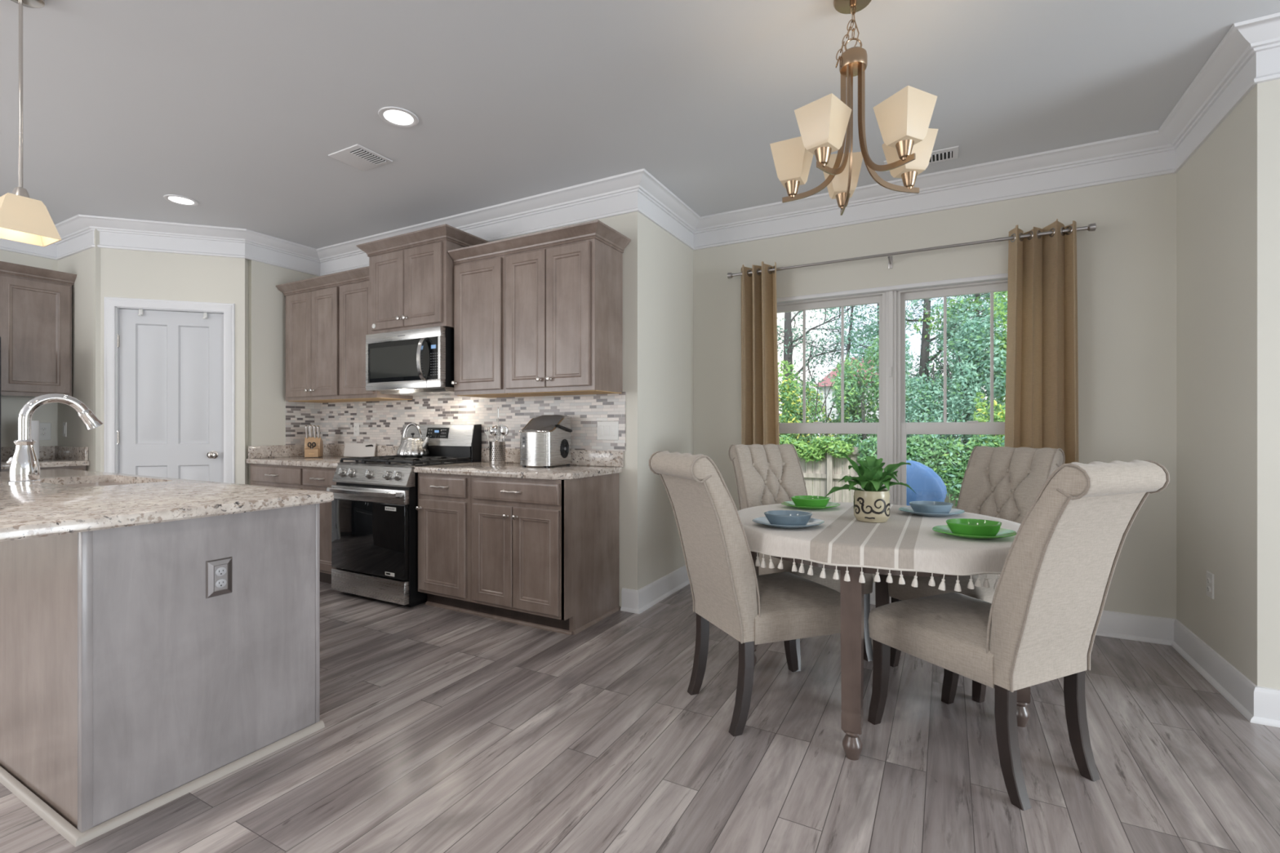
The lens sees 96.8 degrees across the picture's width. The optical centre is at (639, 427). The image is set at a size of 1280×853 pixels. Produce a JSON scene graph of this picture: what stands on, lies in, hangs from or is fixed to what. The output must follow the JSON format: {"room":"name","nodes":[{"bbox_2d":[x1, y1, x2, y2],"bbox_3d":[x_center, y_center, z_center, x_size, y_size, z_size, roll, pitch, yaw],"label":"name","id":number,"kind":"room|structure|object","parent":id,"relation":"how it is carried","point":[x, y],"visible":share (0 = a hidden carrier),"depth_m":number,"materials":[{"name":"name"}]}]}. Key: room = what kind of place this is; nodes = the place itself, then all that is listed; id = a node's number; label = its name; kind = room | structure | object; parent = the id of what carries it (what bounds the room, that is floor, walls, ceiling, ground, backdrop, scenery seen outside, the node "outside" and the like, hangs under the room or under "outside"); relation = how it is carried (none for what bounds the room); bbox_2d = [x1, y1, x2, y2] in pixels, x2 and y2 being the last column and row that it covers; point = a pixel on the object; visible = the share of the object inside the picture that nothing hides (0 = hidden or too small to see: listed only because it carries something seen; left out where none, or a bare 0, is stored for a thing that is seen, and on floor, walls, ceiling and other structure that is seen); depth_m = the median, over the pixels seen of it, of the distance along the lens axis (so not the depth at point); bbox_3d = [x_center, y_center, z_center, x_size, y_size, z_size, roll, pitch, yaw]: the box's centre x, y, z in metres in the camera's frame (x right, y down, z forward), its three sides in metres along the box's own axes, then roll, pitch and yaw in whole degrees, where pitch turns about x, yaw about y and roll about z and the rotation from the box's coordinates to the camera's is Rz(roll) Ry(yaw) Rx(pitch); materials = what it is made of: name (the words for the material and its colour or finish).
{"room":"kitchen dining area","nodes":[
{"label":"kitchen dining area","id":0,"kind":"room"},
{"bbox_2d":[0,249,57,447],"bbox_3d":[-6.279,-0.206,1.948,0.120,2.743,6.420,0,0,28],"label":"wall","id":1,"kind":"structure","parent":0,"point":[11,407],"depth_m":4.46,"materials":[{"name":"beige paint"}]},
{"bbox_2d":[0,261,76,397],"bbox_3d":[-4.685,-0.719,4.358,0.385,0.964,0.525,0,0,28],"label":"upper cabinet","id":2,"kind":"object","parent":1,"relation":"attached to","point":[36,314],"depth_m":4.28,"materials":[{"name":"brown wood"}]},
{"bbox_2d":[39,422,50,439],"bbox_3d":[-4.793,0.030,4.561,0.010,0.140,0.090,0,0,28],"label":"wall outlet","id":3,"kind":"object","parent":1,"relation":"attached to","point":[44,428],"visible":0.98,"depth_m":4.57,"materials":[{"name":"white plastic"}]},
{"bbox_2d":[57,228,100,471],"bbox_3d":[-4.407,-0.206,4.518,0.730,2.743,0.120,0,0,28],"label":"wall","id":4,"kind":"structure","parent":0,"point":[86,290],"depth_m":4.37,"materials":[{"name":"beige paint"}]},
{"bbox_2d":[100,248,248,484],"bbox_3d":[-3.684,-0.206,4.505,0.991,2.743,0.120,0,0,-17],"label":"wall","id":5,"kind":"structure","parent":0,"point":[124,273],"depth_m":4.49,"materials":[{"name":"beige paint"}]},
{"bbox_2d":[103,297,235,483],"bbox_3d":[-3.680,0.084,4.483,0.856,2.162,0.164,0,0,-17],"label":"door","id":6,"kind":"structure","parent":5,"relation":"in","point":[169,371],"depth_m":4.46,"materials":[{"name":"white paint"}]},
{"bbox_2d":[0,12,1279,276],"bbox_3d":[-0.278,-1.472,2.249,15.134,0.210,5.946,0,0,-2],"label":"crown molding","id":7,"kind":"structure","parent":5,"relation":"attached to","point":[1248,55],"depth_m":3.73,"materials":[{"name":"white paint"}]},
{"bbox_2d":[248,259,319,484],"bbox_3d":[-3.084,-0.206,4.917,0.120,2.743,0.580,0,0,28],"label":"wall","id":8,"kind":"structure","parent":0,"point":[266,303],"depth_m":4.74,"materials":[{"name":"beige paint"}]},
{"bbox_2d":[493,211,646,607],"bbox_3d":[-1.479,-0.206,4.447,3.390,2.743,0.120,0,0,28],"label":"wall","id":9,"kind":"structure","parent":0,"point":[633,477],"depth_m":3.62,"materials":[{"name":"beige paint"}]},
{"bbox_2d":[285,285,373,403],"bbox_3d":[-2.628,-0.679,4.781,0.739,0.912,0.377,0,0,28],"label":"upper cabinet","id":10,"kind":"object","parent":9,"relation":"attached to","point":[313,317],"visible":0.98,"depth_m":4.62,"materials":[{"name":"brown wood"}]},
{"bbox_2d":[275,266,368,296],"bbox_3d":[-2.463,-1.162,4.686,1.245,0.078,0.387,0,0,28],"label":"crown molding","id":11,"kind":"structure","parent":10,"relation":"on","point":[360,274],"depth_m":4.52,"materials":[{"name":"brown wood"}]},
{"bbox_2d":[339,280,413,400],"bbox_3d":[-2.107,-0.679,4.500,0.440,0.912,0.377,0,0,28],"label":"upper cabinet","id":12,"kind":"object","parent":9,"relation":"attached to","point":[353,297],"visible":0.27,"depth_m":4.39,"materials":[{"name":"brown wood"}]},
{"bbox_2d":[355,223,490,334],"bbox_3d":[-1.579,-1.016,4.168,0.920,0.658,0.458,0,0,28],"label":"upper cabinet","id":13,"kind":"object","parent":9,"relation":"attached to","point":[411,288],"depth_m":3.96,"materials":[{"name":"brown wood"}]},
{"bbox_2d":[365,325,454,395],"bbox_3d":[-1.588,-0.465,4.146,0.768,0.432,0.494,0,0,28],"label":"microwave","id":14,"kind":"object","parent":13,"relation":"attached to","point":[420,362],"visible":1,"depth_m":3.96,"materials":[{"name":"silver metal"}]},
{"bbox_2d":[285,391,625,451],"bbox_3d":[-1.566,0.040,4.250,3.183,0.650,0.309,0,0,28],"label":"backsplash","id":15,"kind":"structure","parent":9,"relation":"attached to","point":[381,423],"depth_m":4.33,"materials":[{"name":"tile"}]},
{"bbox_2d":[597,421,618,439],"bbox_3d":[-0.211,0.020,3.679,0.160,0.122,0.010,0,0,28],"label":"wall outlet","id":16,"kind":"object","parent":15,"relation":"attached to","point":[606,430],"visible":1,"depth_m":3.67,"materials":[{"name":"white plastic"}]},
{"bbox_2d":[451,255,534,397],"bbox_3d":[-1.008,-0.677,3.906,0.450,0.916,0.377,0,0,28],"label":"upper cabinet","id":17,"kind":"object","parent":9,"relation":"attached to","point":[479,286],"visible":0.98,"depth_m":3.77,"materials":[{"name":"brown wood"}]},
{"bbox_2d":[505,238,622,395],"bbox_3d":[-0.505,-0.677,3.634,0.690,0.916,0.377,0,0,28],"label":"upper cabinet","id":18,"kind":"object","parent":9,"relation":"attached to","point":[564,302],"visible":1,"depth_m":3.48,"materials":[{"name":"brown wood"}]},
{"bbox_2d":[448,219,631,264],"bbox_3d":[-0.678,-1.156,3.721,1.202,0.078,0.387,0,0,28],"label":"crown molding","id":19,"kind":"structure","parent":18,"relation":"on","point":[597,229],"depth_m":3.52,"materials":[{"name":"brown wood"}]},
{"bbox_2d":[573,605,621,635],"bbox_3d":[-0.249,1.155,3.421,0.014,0.019,0.518,0,0,28],"label":"trim","id":20,"kind":"structure","parent":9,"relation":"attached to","point":[618,608],"depth_m":3.39,"materials":[{"name":"brown wood"}]},
{"bbox_2d":[0,0,1279,248],"bbox_3d":[0.005,-1.638,-0.202,13.400,0.120,8.850,0,0,28],"label":"ceiling","id":21,"kind":"structure","parent":0,"point":[237,108],"depth_m":2.65,"materials":[{"name":"paint"}]},
{"bbox_2d":[0,0,61,247],"bbox_3d":[-2.238,-1.133,2.053,0.168,0.888,0.168,0,0,28],"label":"pendant lamp","id":22,"kind":"object","parent":21,"relation":"hanging from","point":[24,219],"visible":1,"depth_m":2.05,"materials":[{"name":"beige glass"}]},
{"bbox_2d":[163,194,198,205],"bbox_3d":[-3.179,-1.573,3.935,0.190,0.007,0.190,0,0,28],"label":"recessed light","id":23,"kind":"object","parent":21,"relation":"in","point":[178,199],"visible":1,"depth_m":3.93,"materials":[{"name":"white paint"}]},
{"bbox_2d":[168,196,194,204],"bbox_3d":[-3.179,-1.575,3.935,0.140,0.004,0.140,0,0,15],"label":"diffuser","id":24,"kind":"object","parent":23,"relation":"attached to","point":[178,200],"depth_m":3.93,"materials":[{"name":"white"}]},
{"bbox_2d":[328,143,392,171],"bbox_3d":[-1.633,-1.571,3.320,0.270,0.013,0.230,0,0,28],"label":"ceiling vent","id":25,"kind":"object","parent":21,"relation":"in","point":[357,156],"visible":1,"depth_m":3.30,"materials":[{"name":"white metal"}]},
{"bbox_2d":[377,106,418,127],"bbox_3d":[-1.225,-1.573,2.883,0.190,0.007,0.190,0,0,28],"label":"recessed light","id":26,"kind":"object","parent":21,"relation":"in","point":[394,116],"visible":1,"depth_m":2.88,"materials":[{"name":"white paint"}]},
{"bbox_2d":[383,110,413,124],"bbox_3d":[-1.225,-1.575,2.883,0.140,0.004,0.140,0,0,-3],"label":"diffuser","id":27,"kind":"object","parent":26,"relation":"attached to","point":[391,117],"depth_m":2.89,"materials":[{"name":"white"}]},
{"bbox_2d":[769,0,937,215],"bbox_3d":[0.770,-1.223,2.073,0.562,0.708,0.591,0,0,28],"label":"chandelier","id":28,"kind":"object","parent":21,"relation":"hanging from","point":[904,118],"visible":1,"depth_m":2.03,"materials":[{"name":"beige glass"}]},
{"bbox_2d":[883,145,959,172],"bbox_3d":[1.649,-1.571,3.337,0.390,0.013,0.160,0,0,28],"label":"ceiling vent","id":29,"kind":"object","parent":21,"relation":"in","point":[952,153],"visible":0.33,"depth_m":3.26,"materials":[{"name":"white metal"}]},
{"bbox_2d":[0,581,1279,852],"bbox_3d":[0.005,1.215,-0.202,13.400,0.100,8.850,0,0,28],"label":"floor","id":30,"kind":"structure","parent":0,"point":[445,731],"depth_m":2.00,"materials":[{"name":"grey wood"}]},
{"bbox_2d":[0,465,86,471],"bbox_3d":[-4.600,0.727,4.279,0.609,0.876,0.467,0,0,28],"label":"base cabinet","id":31,"kind":"object","parent":30,"relation":"on","point":[76,468],"visible":0.04,"depth_m":4.25,"materials":[{"name":"brown wood"}]},
{"bbox_2d":[0,445,89,469],"bbox_3d":[-4.590,0.219,4.277,0.632,0.140,0.472,0,0,28],"label":"countertop","id":32,"kind":"structure","parent":31,"relation":"on","point":[51,455],"depth_m":4.38,"materials":[{"name":"stone"}]},
{"bbox_3d":[-4.541,0.086,4.217,0.150,0.329,0.150,0,0,28],"label":"paper towel holder","id":33,"kind":"object","parent":32,"relation":"on","visible":0},
{"bbox_2d":[17,420,39,459],"bbox_3d":[-4.541,0.092,4.217,0.112,0.286,0.112,0,0,28],"label":"paper towel roll","id":34,"kind":"object","parent":33,"relation":"in","point":[35,424],"visible":0.26,"depth_m":4.22,"materials":[{"name":"white paper"}]},
{"bbox_2d":[0,482,324,847],"bbox_3d":[-2.506,0.727,2.491,2.522,0.876,0.718,0,0,28],"label":"kitchen island","id":35,"kind":"object","parent":30,"relation":"on","point":[126,691],"visible":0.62,"depth_m":1.80,"materials":[{"name":"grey wood"}]},
{"bbox_2d":[0,468,333,542],"bbox_3d":[-2.599,0.270,2.396,2.650,0.038,1.025,0,0,28],"label":"island countertop","id":36,"kind":"structure","parent":35,"relation":"on","point":[48,507],"depth_m":1.97,"materials":[{"name":"stone"}]},
{"bbox_2d":[6,393,103,484],"bbox_3d":[-2.772,0.045,2.697,0.146,0.412,0.325,0,0,28],"label":"faucet","id":37,"kind":"object","parent":36,"relation":"on","point":[24,468],"visible":1,"depth_m":2.58,"materials":[{"name":"silver metal"}]},
{"bbox_2d":[205,556,232,598],"bbox_3d":[-1.407,0.502,1.904,0.014,0.122,0.078,0,0,28],"label":"wall outlet","id":38,"kind":"object","parent":35,"relation":"attached to","point":[219,572],"visible":1,"depth_m":1.90,"materials":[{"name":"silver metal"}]},
{"bbox_2d":[250,463,303,489],"bbox_3d":[-2.726,0.727,4.682,0.721,0.876,0.644,0,0,28],"label":"base cabinet","id":39,"kind":"object","parent":30,"relation":"on","point":[265,475],"visible":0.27,"depth_m":4.41,"materials":[{"name":"brown wood"}]},
{"bbox_2d":[246,444,399,468],"bbox_3d":[-2.513,0.219,4.581,1.197,0.140,0.622,0,0,28],"label":"countertop","id":40,"kind":"structure","parent":39,"relation":"on","point":[278,455],"depth_m":4.67,"materials":[{"name":"stone"}]},
{"bbox_2d":[304,436,323,457],"bbox_3d":[-2.778,0.166,4.833,0.116,0.171,0.176,0,0,-20],"label":"knife block","id":41,"kind":"object","parent":40,"relation":"on","point":[317,451],"visible":1,"depth_m":4.78,"materials":[{"name":"brown wood"}]},
{"bbox_2d":[343,443,376,457],"bbox_3d":[-2.377,0.191,4.814,0.400,0.117,0.028,0,0,28],"label":"cutting board","id":42,"kind":"object","parent":40,"relation":"on","point":[351,450],"visible":0.86,"depth_m":4.80,"materials":[{"name":"white plastic"}]},
{"bbox_2d":[302,466,336,583],"bbox_3d":[-2.200,0.727,4.398,0.470,0.876,0.644,0,0,28],"label":"base cabinet","id":43,"kind":"object","parent":30,"relation":"on","point":[314,478],"visible":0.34,"depth_m":4.14,"materials":[{"name":"brown wood"}]},
{"bbox_2d":[326,424,481,607],"bbox_3d":[-1.681,0.570,4.050,0.757,1.190,0.744,0,0,28],"label":"gas range","id":44,"kind":"object","parent":30,"relation":"on","point":[375,515],"visible":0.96,"depth_m":3.79,"materials":[{"name":"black metal"}]},
{"bbox_2d":[339,460,471,466],"bbox_3d":[-1.674,0.252,4.065,0.752,0.017,0.518,0,0,28],"label":"cooktop","id":45,"kind":"object","parent":44,"relation":"in","point":[362,463],"depth_m":3.87,"materials":[{"name":"black ceramic"}]},
{"bbox_2d":[395,422,431,456],"bbox_3d":[-1.698,0.087,4.247,0.235,0.250,0.230,0,0,28],"label":"kettle","id":46,"kind":"object","parent":44,"relation":"on","point":[413,446],"visible":1,"depth_m":4.19,"materials":[{"name":"silver metal"}]},
{"bbox_2d":[415,472,479,612],"bbox_3d":[-1.109,0.727,3.809,0.465,0.876,0.644,0,0,28],"label":"base cabinet","id":47,"kind":"object","parent":30,"relation":"on","point":[443,508],"visible":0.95,"depth_m":3.56,"materials":[{"name":"brown wood"}]},
{"bbox_2d":[425,600,572,635],"bbox_3d":[-0.897,1.155,3.468,1.165,0.019,0.014,0,0,28],"label":"trim","id":48,"kind":"structure","parent":30,"relation":"on","point":[429,603],"depth_m":3.43,"materials":[{"name":"brown wood"}]},
{"bbox_2d":[471,473,618,634],"bbox_3d":[-0.595,0.727,3.531,0.700,0.876,0.644,0,0,28],"label":"base cabinet","id":49,"kind":"object","parent":30,"relation":"on","point":[544,552],"visible":0.99,"depth_m":3.30,"materials":[{"name":"brown wood"}]},
{"bbox_2d":[413,448,623,479],"bbox_3d":[-0.781,0.219,3.645,1.204,0.140,0.622,0,0,28],"label":"countertop","id":50,"kind":"structure","parent":49,"relation":"on","point":[584,463],"depth_m":3.58,"materials":[{"name":"stone"}]},
{"bbox_2d":[488,441,505,464],"bbox_3d":[-0.975,0.172,3.886,0.109,0.157,0.109,0,0,28],"label":"utensil holder","id":51,"kind":"object","parent":50,"relation":"on","point":[497,449],"visible":1,"depth_m":3.84,"materials":[{"name":"silver metal"}]},
{"bbox_2d":[519,414,572,467],"bbox_3d":[-0.613,0.083,3.680,0.260,0.336,0.310,0,0,24],"label":"ice maker","id":52,"kind":"object","parent":50,"relation":"on","point":[545,440],"visible":1,"depth_m":3.59,"materials":[{"name":"silver metal"}]},
{"bbox_2d":[560,439,568,457],"bbox_3d":[-0.489,0.136,3.688,0.006,0.124,0.102,0,0,24],"label":"fan grille","id":53,"kind":"object","parent":52,"relation":"attached to","point":[564,443],"depth_m":3.68,"materials":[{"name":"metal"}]},
{"bbox_2d":[648,450,840,736],"bbox_3d":[0.471,0.632,2.400,0.774,1.066,0.467,0,0,-22],"label":"dining chair","id":54,"kind":"object","parent":30,"relation":"on","point":[751,608],"visible":0.99,"depth_m":2.23,"materials":[{"name":"fabric"}]},
{"bbox_2d":[728,444,873,671],"bbox_3d":[0.843,0.632,3.144,0.467,1.066,0.774,0,0,-17],"label":"dining chair","id":55,"kind":"object","parent":30,"relation":"on","point":[768,473],"visible":0.48,"depth_m":3.31,"materials":[{"name":"fabric"}]},
{"bbox_2d":[750,551,1030,760],"bbox_3d":[1.010,0.787,2.489,1.208,0.756,1.208,0,0,28],"label":"dining table","id":56,"kind":"object","parent":30,"relation":"on","point":[852,591],"visible":0.31,"depth_m":1.99,"materials":[{"name":"brown wood"}]},
{"bbox_2d":[737,502,1020,591],"bbox_3d":[1.011,0.487,2.485,1.270,0.164,1.274,0,0,28],"label":"tablecloth","id":57,"kind":"object","parent":56,"relation":"on","point":[907,542],"visible":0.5,"depth_m":2.03,"materials":[{"name":"fabric"}]},
{"bbox_2d":[751,516,824,528],"bbox_3d":[0.610,0.394,2.339,0.294,0.022,0.244,0,0,0],"label":"dinner plate","id":58,"kind":"object","parent":57,"relation":"on","point":[762,520],"visible":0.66,"depth_m":2.30,"materials":[{"name":"blue ceramic"}]},
{"bbox_2d":[764,510,812,525],"bbox_3d":[0.610,0.375,2.339,0.197,0.047,0.160,0,0,0],"label":"bowl","id":59,"kind":"object","parent":58,"relation":"on","point":[787,517],"visible":0.94,"depth_m":2.29,"materials":[{"name":"blue ceramic"}]},
{"bbox_2d":[781,501,839,510],"bbox_3d":[0.860,0.394,2.863,0.294,0.022,0.244,0,0,0],"label":"dinner plate","id":60,"kind":"object","parent":57,"relation":"on","point":[830,504],"visible":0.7,"depth_m":2.80,"materials":[{"name":"green ceramic"}]},
{"bbox_2d":[791,495,830,506],"bbox_3d":[0.860,0.375,2.863,0.197,0.047,0.160,0,0,0],"label":"bowl","id":61,"kind":"object","parent":60,"relation":"on","point":[798,500],"visible":0.94,"depth_m":2.81,"materials":[{"name":"green ceramic"}]},
{"bbox_2d":[853,488,889,523],"bbox_3d":[1.008,0.338,2.473,0.147,0.135,0.148,0,0,28],"label":"flower pot","id":62,"kind":"object","parent":57,"relation":"on","point":[873,507],"visible":0.98,"depth_m":2.41,"materials":[{"name":"beige ceramic"}]},
{"bbox_2d":[824,452,914,497],"bbox_3d":[1.001,0.208,2.476,0.345,0.204,0.206,0,0,-23],"label":"potted fern","id":63,"kind":"object","parent":62,"relation":"in","point":[871,477],"visible":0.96,"depth_m":2.45,"materials":[{"name":"green plant"}]},
{"bbox_2d":[898,506,964,516],"bbox_3d":[1.355,0.394,2.643,0.294,0.022,0.244,0,0,0],"label":"dinner plate","id":64,"kind":"object","parent":57,"relation":"on","point":[908,509],"visible":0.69,"depth_m":2.59,"materials":[{"name":"blue ceramic"}]},
{"bbox_2d":[909,501,953,513],"bbox_3d":[1.355,0.375,2.643,0.197,0.047,0.160,0,0,0],"label":"bowl","id":65,"kind":"object","parent":64,"relation":"on","point":[927,507],"visible":0.91,"depth_m":2.60,"materials":[{"name":"blue ceramic"}]},
{"bbox_2d":[932,524,1016,539],"bbox_3d":[1.244,0.394,2.118,0.294,0.022,0.244,0,0,0],"label":"dinner plate","id":66,"kind":"object","parent":57,"relation":"on","point":[1002,533],"visible":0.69,"depth_m":2.08,"materials":[{"name":"green ceramic"}]},
{"bbox_2d":[946,518,1001,536],"bbox_3d":[1.244,0.375,2.118,0.197,0.047,0.160,0,0,0],"label":"bowl","id":67,"kind":"object","parent":66,"relation":"on","point":[968,526],"visible":0.92,"depth_m":2.08,"materials":[{"name":"green ceramic"}]},
{"bbox_2d":[888,445,1065,702],"bbox_3d":[1.663,0.632,2.787,0.774,1.066,0.467,0,0,-30],"label":"dining chair","id":68,"kind":"object","parent":30,"relation":"on","point":[1003,482],"visible":0.5,"depth_m":2.82,"materials":[{"name":"fabric"}]},
{"bbox_2d":[867,459,1169,810],"bbox_3d":[1.264,0.632,1.993,0.467,1.066,0.774,0,0,-24],"label":"dining chair","id":69,"kind":"object","parent":30,"relation":"on","point":[1037,626],"visible":1,"depth_m":1.79,"materials":[{"name":"fabric"}]},
{"bbox_2d":[646,217,693,585],"bbox_3d":[0.174,-0.206,4.066,0.120,2.743,0.780,0,0,28],"label":"wall","id":70,"kind":"structure","parent":0,"point":[669,261],"depth_m":3.96,"materials":[{"name":"beige paint"}]},
{"bbox_2d":[693,173,1176,618],"bbox_3d":[1.674,-0.206,3.767,3.045,2.743,0.200,0,0,28],"label":"wall","id":71,"kind":"structure","parent":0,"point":[1126,267],"depth_m":3.24,"materials":[{"name":"beige paint"}]},
{"bbox_2d":[777,292,885,489],"bbox_3d":[1.268,-0.154,4.026,0.884,1.518,0.090,0,0,28],"label":"window","id":72,"kind":"structure","parent":71,"relation":"attached to","point":[878,428],"depth_m":3.94,"materials":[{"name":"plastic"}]},
{"bbox_2d":[727,222,1096,279],"bbox_3d":[1.593,-1.082,3.665,2.122,0.084,0.135,0,0,28],"label":"curtain rod","id":73,"kind":"object","parent":71,"relation":"attached to","point":[1091,227],"visible":0.72,"depth_m":3.54,"materials":[{"name":"grey metal"}]},
{"bbox_2d":[741,261,779,444],"bbox_3d":[0.850,-0.005,4.018,0.332,2.301,0.175,0,0,28],"label":"curtain","id":74,"kind":"object","parent":73,"relation":"hanging from","point":[759,348],"visible":0.61,"depth_m":4.00,"materials":[{"name":"beige fabric"}]},
{"bbox_2d":[1004,218,1078,463],"bbox_3d":[2.286,-0.005,3.244,0.367,2.301,0.176,0,0,28],"label":"curtain","id":75,"kind":"object","parent":73,"relation":"hanging from","point":[1042,406],"visible":0.47,"depth_m":3.23,"materials":[{"name":"beige fabric"}]},
{"bbox_2d":[620,564,1279,728],"bbox_3d":[3.838,1.096,2.001,8.508,0.138,0.930,0,0,28],"label":"baseboard","id":76,"kind":"structure","parent":71,"relation":"attached to","point":[1258,704],"depth_m":2.97,"materials":[{"name":"white paint"}]},
{"bbox_2d":[896,280,1008,505],"bbox_3d":[2.095,-0.154,3.579,0.866,1.518,0.090,0,0,28],"label":"window","id":77,"kind":"structure","parent":71,"relation":"attached to","point":[903,428],"depth_m":3.67,"materials":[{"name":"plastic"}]},
{"bbox_2d":[1176,79,1279,689],"bbox_3d":[2.719,-0.206,2.623,0.120,2.743,0.900,0,0,28],"label":"wall","id":78,"kind":"structure","parent":0,"point":[1228,192],"depth_m":2.44,"materials":[{"name":"beige paint"}]},
{"bbox_2d":[1206,570,1213,599],"bbox_3d":[2.662,0.735,2.654,0.010,0.116,0.072,0,0,28],"label":"wall outlet","id":79,"kind":"object","parent":78,"relation":"attached to","point":[1210,576],"visible":1,"depth_m":2.64,"materials":[{"name":"white plastic"}]},
{"label":"outside","id":80,"kind":"structure","parent":0,"visible":0},
{"bbox_2d":[819,480,950,502],"bbox_3d":[8.792,2.325,20.483,24.000,0.180,35.600,0,0,28],"label":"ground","id":81,"kind":"structure","parent":80,"point":[820,480],"depth_m":18.83,"materials":[{"name":"green plant"}]},
{"bbox_2d":[777,359,800,402],"bbox_3d":[2.789,0.029,13.597,1.961,4.423,1.240,0,0,25],"label":"shrub","id":82,"kind":"object","parent":81,"relation":"on","point":[788,367],"visible":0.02,"depth_m":13.53,"materials":[{"name":"green plant"}]},
{"bbox_2d":[777,376,848,486],"bbox_3d":[4.007,0.524,13.244,1.843,3.432,1.441,0,0,28],"label":"shrub","id":83,"kind":"object","parent":81,"relation":"on","point":[794,415],"visible":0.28,"depth_m":13.14,"materials":[{"name":"green plant"}]},
{"bbox_2d":[777,305,870,416],"bbox_3d":[4.300,-2.023,16.180,4.602,8.529,4.069,0,0,28],"label":"tree","id":84,"kind":"object","parent":81,"relation":"on","point":[788,322],"visible":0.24,"depth_m":15.84,"materials":[{"name":"green plant"}]},
{"bbox_2d":[814,356,909,469],"bbox_3d":[10.793,-0.610,27.131,4.000,5.550,4.400,0,0,28],"label":"house","id":85,"kind":"structure","parent":81,"relation":"on","point":[828,380],"depth_m":26.03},
{"bbox_2d":[777,303,951,439],"bbox_3d":[5.423,-1.618,14.816,4.416,7.725,4.354,0,0,-14],"label":"tree","id":86,"kind":"object","parent":81,"relation":"on","point":[849,345],"visible":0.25,"depth_m":15.12,"materials":[{"name":"green plant"}]},
{"bbox_2d":[829,335,907,491],"bbox_3d":[4.989,0.110,12.511,1.652,4.264,1.251,0,0,28],"label":"tree","id":87,"kind":"object","parent":81,"relation":"on","point":[853,393],"visible":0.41,"depth_m":12.43,"materials":[{"name":"green plant"}]},
{"bbox_2d":[782,297,968,443],"bbox_3d":[6.504,-1.335,14.667,3.039,7.159,4.745,0,0,-40],"label":"tree","id":88,"kind":"object","parent":81,"relation":"on","point":[915,304],"visible":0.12,"depth_m":15.13,"materials":[{"name":"green plant"}]},
{"bbox_2d":[796,445,969,508],"bbox_3d":[4.825,1.300,10.981,16.052,1.870,0.130,0,0,28],"label":"fence","id":89,"kind":"object","parent":81,"relation":"on","point":[833,469],"visible":0.06,"depth_m":11.48,"materials":[{"name":"beige wood"}]},
{"bbox_2d":[779,435,854,462],"bbox_3d":[3.514,0.436,11.632,1.671,0.588,0.380,0,0,28],"label":"vine","id":90,"kind":"object","parent":89,"relation":"attached to","point":[804,448],"visible":0.77,"depth_m":11.49,"materials":[{"name":"green plant"}]},
{"bbox_2d":[856,434,943,470],"bbox_3d":[4.955,0.604,10.839,1.576,1.172,0.411,0,0,28],"label":"vine","id":91,"kind":"object","parent":89,"relation":"attached to","point":[917,451],"visible":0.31,"depth_m":10.62,"materials":[{"name":"plant"}]},
{"bbox_2d":[932,434,1004,506],"bbox_3d":[6.248,0.753,10.114,1.923,1.429,0.468,0,0,28],"label":"vine","id":92,"kind":"object","parent":89,"relation":"attached to","point":[947,469],"visible":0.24,"depth_m":10.28,"materials":[{"name":"plant"}]},
{"bbox_2d":[875,333,964,441],"bbox_3d":[5.967,0.000,12.106,1.587,4.477,1.487,0,0,-2],"label":"shrub","id":93,"kind":"object","parent":81,"relation":"on","point":[915,411],"visible":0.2,"depth_m":11.79,"materials":[{"name":"green plant"}]},
{"bbox_2d":[835,292,1007,421],"bbox_3d":[6.834,-1.539,13.476,4.037,7.563,2.440,0,0,7],"label":"tree","id":94,"kind":"object","parent":81,"relation":"on","point":[926,308],"visible":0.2,"depth_m":13.35,"materials":[{"name":"green plant"}]},
{"bbox_2d":[906,291,1007,440],"bbox_3d":[8.709,-1.930,13.489,4.379,8.340,4.015,0,0,10],"label":"tree","id":95,"kind":"object","parent":81,"relation":"on","point":[949,326],"visible":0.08,"depth_m":12.90,"materials":[{"name":"green plant"}]},
{"bbox_2d":[912,291,1007,410],"bbox_3d":[8.804,-1.256,12.449,3.704,6.999,4.073,0,0,-25],"label":"tree","id":96,"kind":"object","parent":81,"relation":"on","point":[931,325],"visible":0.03,"depth_m":13.13,"materials":[{"name":"green plant"}]},
{"bbox_2d":[924,302,1006,462],"bbox_3d":[6.564,-0.155,11.435,1.745,4.789,1.360,0,0,28],"label":"tree","id":97,"kind":"object","parent":81,"relation":"on","point":[971,384],"visible":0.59,"depth_m":11.18,"materials":[{"name":"green plant"}]},
{"bbox_2d":[972,391,1005,448],"bbox_3d":[6.557,0.782,10.618,0.672,2.914,0.474,0,0,17],"label":"shrub","id":98,"kind":"object","parent":81,"relation":"on","point":[998,414],"visible":0.05,"depth_m":10.57,"materials":[{"name":"green plant"}]},
{"bbox_2d":[985,291,1007,435],"bbox_3d":[7.569,-0.245,11.027,1.638,4.969,1.386,0,0,28],"label":"shrub","id":99,"kind":"object","parent":81,"relation":"on","point":[1002,300],"visible":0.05,"depth_m":11.12,"materials":[{"name":"green plant"}]},
{"bbox_3d":[2.712,1.780,5.019,6.000,0.910,2.990,0,0,28],"label":"patio","id":100,"kind":"object","parent":81,"relation":"on","visible":0},
{"bbox_2d":[906,460,946,506],"bbox_3d":[2.465,0.813,5.260,0.713,1.026,0.592,0,0,28],"label":"covered grill","id":101,"kind":"object","parent":100,"relation":"on","point":[926,484],"visible":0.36,"depth_m":5.01,"materials":[{"name":"blue plastic"}]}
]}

